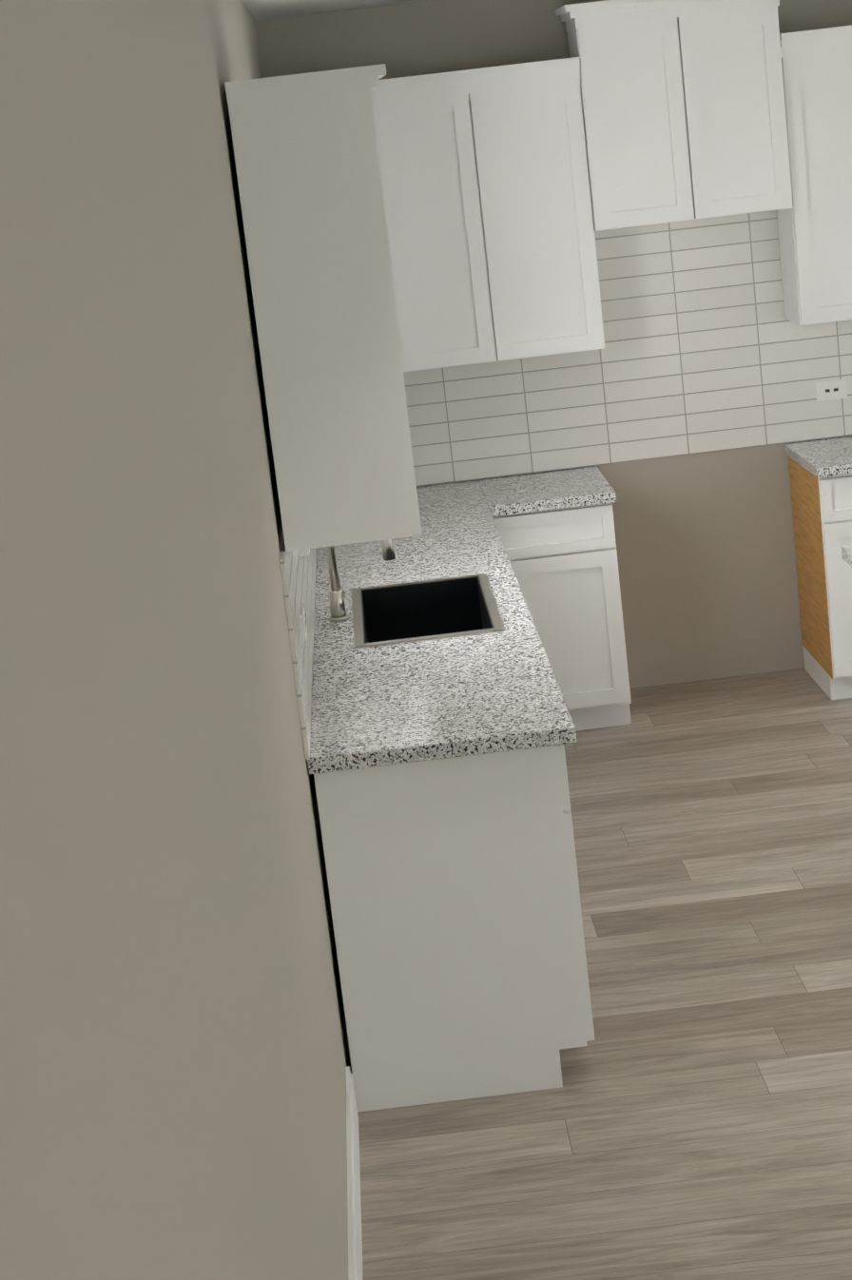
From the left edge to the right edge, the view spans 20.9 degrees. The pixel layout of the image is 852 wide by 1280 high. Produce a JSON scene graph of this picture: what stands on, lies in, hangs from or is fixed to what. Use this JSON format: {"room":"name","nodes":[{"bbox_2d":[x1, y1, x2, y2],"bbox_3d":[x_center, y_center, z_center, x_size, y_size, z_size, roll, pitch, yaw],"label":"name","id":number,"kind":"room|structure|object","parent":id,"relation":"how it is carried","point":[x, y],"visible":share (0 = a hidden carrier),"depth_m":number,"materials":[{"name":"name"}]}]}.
{"room":"kitchen","nodes":[
{"label":"kitchen","id":0,"kind":"room"},
{"bbox_2d":[0,0,350,1279],"bbox_3d":[-0.363,0.083,4.334,0.140,2.750,9.600,-7,13,-1],"label":"wall","id":1,"kind":"structure","parent":0,"point":[175,1059],"depth_m":2.28,"materials":[{"name":"beige paint"}]},
{"bbox_2d":[279,529,316,760],"bbox_3d":[-0.379,-0.371,7.211,0.011,0.485,3.768,-7,13,-1],"label":"backsplash","id":2,"kind":"structure","parent":1,"relation":"attached to","point":[299,573],"depth_m":5.72,"materials":[{"name":"tile"}]},
{"bbox_2d":[300,603,307,641],"bbox_3d":[-0.314,-0.044,5.981,0.008,0.074,0.120,-7,13,-1],"label":"electrical outlet","id":3,"kind":"object","parent":2,"relation":"attached to","point":[303,619],"visible":1,"depth_m":5.93,"materials":[{"name":"white plastic"}]},
{"bbox_2d":[298,548,310,556],"bbox_3d":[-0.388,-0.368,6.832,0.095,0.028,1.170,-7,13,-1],"label":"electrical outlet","id":4,"kind":"structure","parent":1,"relation":"attached to","point":[302,552],"depth_m":6.26,"materials":[{"name":"white plastic"}]},
{"bbox_2d":[224,63,421,551],"bbox_3d":[-0.223,-0.818,5.596,0.358,1.070,0.726,-7,13,-1],"label":"upper cabinet","id":5,"kind":"object","parent":1,"relation":"attached to","point":[308,170],"visible":1,"depth_m":5.28,"materials":[{"name":"white wood"}]},
{"bbox_2d":[345,1066,363,1279],"bbox_3d":[-0.064,1.756,2.800,0.016,0.140,5.840,-7,13,-1],"label":"baseboard","id":6,"kind":"structure","parent":1,"relation":"attached to","point":[355,1245],"depth_m":5.09,"materials":[{"name":"white wood"}]},
{"bbox_2d":[238,0,431,20],"bbox_3d":[2.823,-1.694,4.057,6.880,0.100,9.880,-7,13,-1],"label":"ceiling","id":7,"kind":"structure","parent":0,"point":[261,9],"depth_m":8.14,"materials":[{"name":"white paint"}]},
{"bbox_2d":[255,0,851,688],"bbox_3d":[2.789,-1.402,9.123,6.880,2.750,0.140,-7,13,-1],"label":"wall","id":8,"kind":"structure","parent":0,"point":[707,563],"depth_m":9.18,"materials":[{"name":"beige paint"}]},
{"bbox_2d":[372,57,605,371],"bbox_3d":[0.042,-1.574,8.701,1.145,1.070,0.358,-7,13,-1],"label":"upper cabinet","id":9,"kind":"object","parent":8,"relation":"attached to","point":[486,192],"visible":0.81,"depth_m":8.57,"materials":[{"name":"white wood"}]},
{"bbox_2d":[403,210,851,486],"bbox_3d":[1.565,-1.259,9.027,4.108,0.945,0.011,-7,13,-1],"label":"backsplash","id":10,"kind":"structure","parent":8,"relation":"attached to","point":[709,346],"depth_m":9.04,"materials":[{"name":"tile"}]},
{"bbox_2d":[815,378,847,401],"bbox_3d":[1.591,-0.980,9.083,0.120,0.074,0.008,-7,13,-1],"label":"electrical outlet","id":11,"kind":"object","parent":10,"relation":"attached to","point":[829,390],"visible":1,"depth_m":9.08,"materials":[{"name":"white plastic"}]},
{"bbox_2d":[555,0,793,231],"bbox_3d":[0.944,-1.985,8.628,0.815,0.815,0.388,-7,13,-1],"label":"upper cabinet","id":12,"kind":"object","parent":8,"relation":"attached to","point":[684,109],"visible":0.98,"depth_m":8.49,"materials":[{"name":"white wood"}]},
{"bbox_2d":[776,25,851,325],"bbox_3d":[1.604,-1.760,8.722,0.519,1.070,0.358,-7,13,-1],"label":"upper cabinet","id":13,"kind":"object","parent":8,"relation":"attached to","point":[815,229],"visible":0.77,"depth_m":8.59,"materials":[{"name":"white wood"}]},
{"bbox_2d":[350,667,851,1279],"bbox_3d":[3.140,1.044,4.697,6.880,0.060,9.880,-7,13,-1],"label":"floor","id":14,"kind":"structure","parent":0,"point":[691,1118],"depth_m":5.78,"materials":[{"name":"brown wood"}]},
{"bbox_2d":[313,744,594,1112],"bbox_3d":[0.073,0.664,5.763,0.600,0.880,0.330,-7,13,-1],"label":"base cabinet","id":15,"kind":"object","parent":14,"relation":"on","point":[455,900],"visible":0.83,"depth_m":5.60,"materials":[{"name":"white wood"}]},
{"bbox_2d":[492,503,631,730],"bbox_3d":[0.187,-0.088,8.923,1.088,0.880,0.600,-7,13,-1],"label":"base cabinet","id":16,"kind":"object","parent":14,"relation":"on","point":[564,564],"visible":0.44,"depth_m":8.63,"materials":[{"name":"white wood"}]},
{"bbox_2d":[787,455,851,699],"bbox_3d":[1.777,-0.277,8.945,0.582,0.880,0.600,-7,13,-1],"label":"base cabinet","id":17,"kind":"object","parent":14,"relation":"on","point":[822,513],"visible":0.9,"depth_m":8.72,"materials":[{"name":"white"}]},
{"bbox_2d":[783,435,851,478],"bbox_3d":[1.730,-0.721,8.833,0.612,0.040,0.639,-7,13,-1],"label":"countertop","id":18,"kind":"structure","parent":17,"relation":"on","point":[824,457],"depth_m":8.79,"materials":[{"name":"stone"}]},
{"bbox_3d":[-0.022,0.130,8.096,0.600,0.880,1.079,-7,13,-1],"label":"base cabinet","id":19,"kind":"object","parent":14,"relation":"on","visible":0},
{"bbox_2d":[307,479,577,774],"bbox_3d":[-0.035,-0.156,7.294,0.642,0.040,3.747,-7,13,-1],"label":"countertop","id":20,"kind":"structure","parent":19,"relation":"on","point":[435,699],"depth_m":6.15,"materials":[{"name":"stone"}]},
{"bbox_2d":[326,539,395,621],"bbox_3d":[-0.202,-0.253,6.887,0.219,0.368,0.110,-7,13,-1],"label":"faucet","id":21,"kind":"object","parent":20,"relation":"on","point":[338,610],"visible":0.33,"depth_m":6.87,"materials":[{"name":"silver metal"}]},
{"bbox_2d":[351,573,504,648],"bbox_3d":[0.006,0.009,6.930,0.424,0.217,0.804,-7,13,-1],"label":"sink","id":22,"kind":"object","parent":20,"relation":"in","point":[424,610],"visible":0.6,"depth_m":7.28,"materials":[{"name":"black metal"}]},
{"bbox_2d":[485,465,616,516],"bbox_3d":[0.463,-0.568,8.807,0.449,0.040,0.657,-7,13,-1],"label":"countertop","id":23,"kind":"structure","parent":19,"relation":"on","point":[585,486],"depth_m":8.68,"materials":[{"name":"stone"}]},
{"bbox_3d":[1.801,0.304,6.450,0.782,0.880,1.588,-7,13,-1],"label":"kitchen island","id":24,"kind":"object","parent":14,"relation":"on","visible":0},
{"bbox_2d":[841,544,851,566],"bbox_3d":[1.858,-0.152,6.337,1.100,0.040,1.630,-7,13,-1],"label":"island countertop","id":25,"kind":"structure","parent":24,"relation":"on","point":[846,552],"depth_m":7.06,"materials":[{"name":"stone"}]}
]}

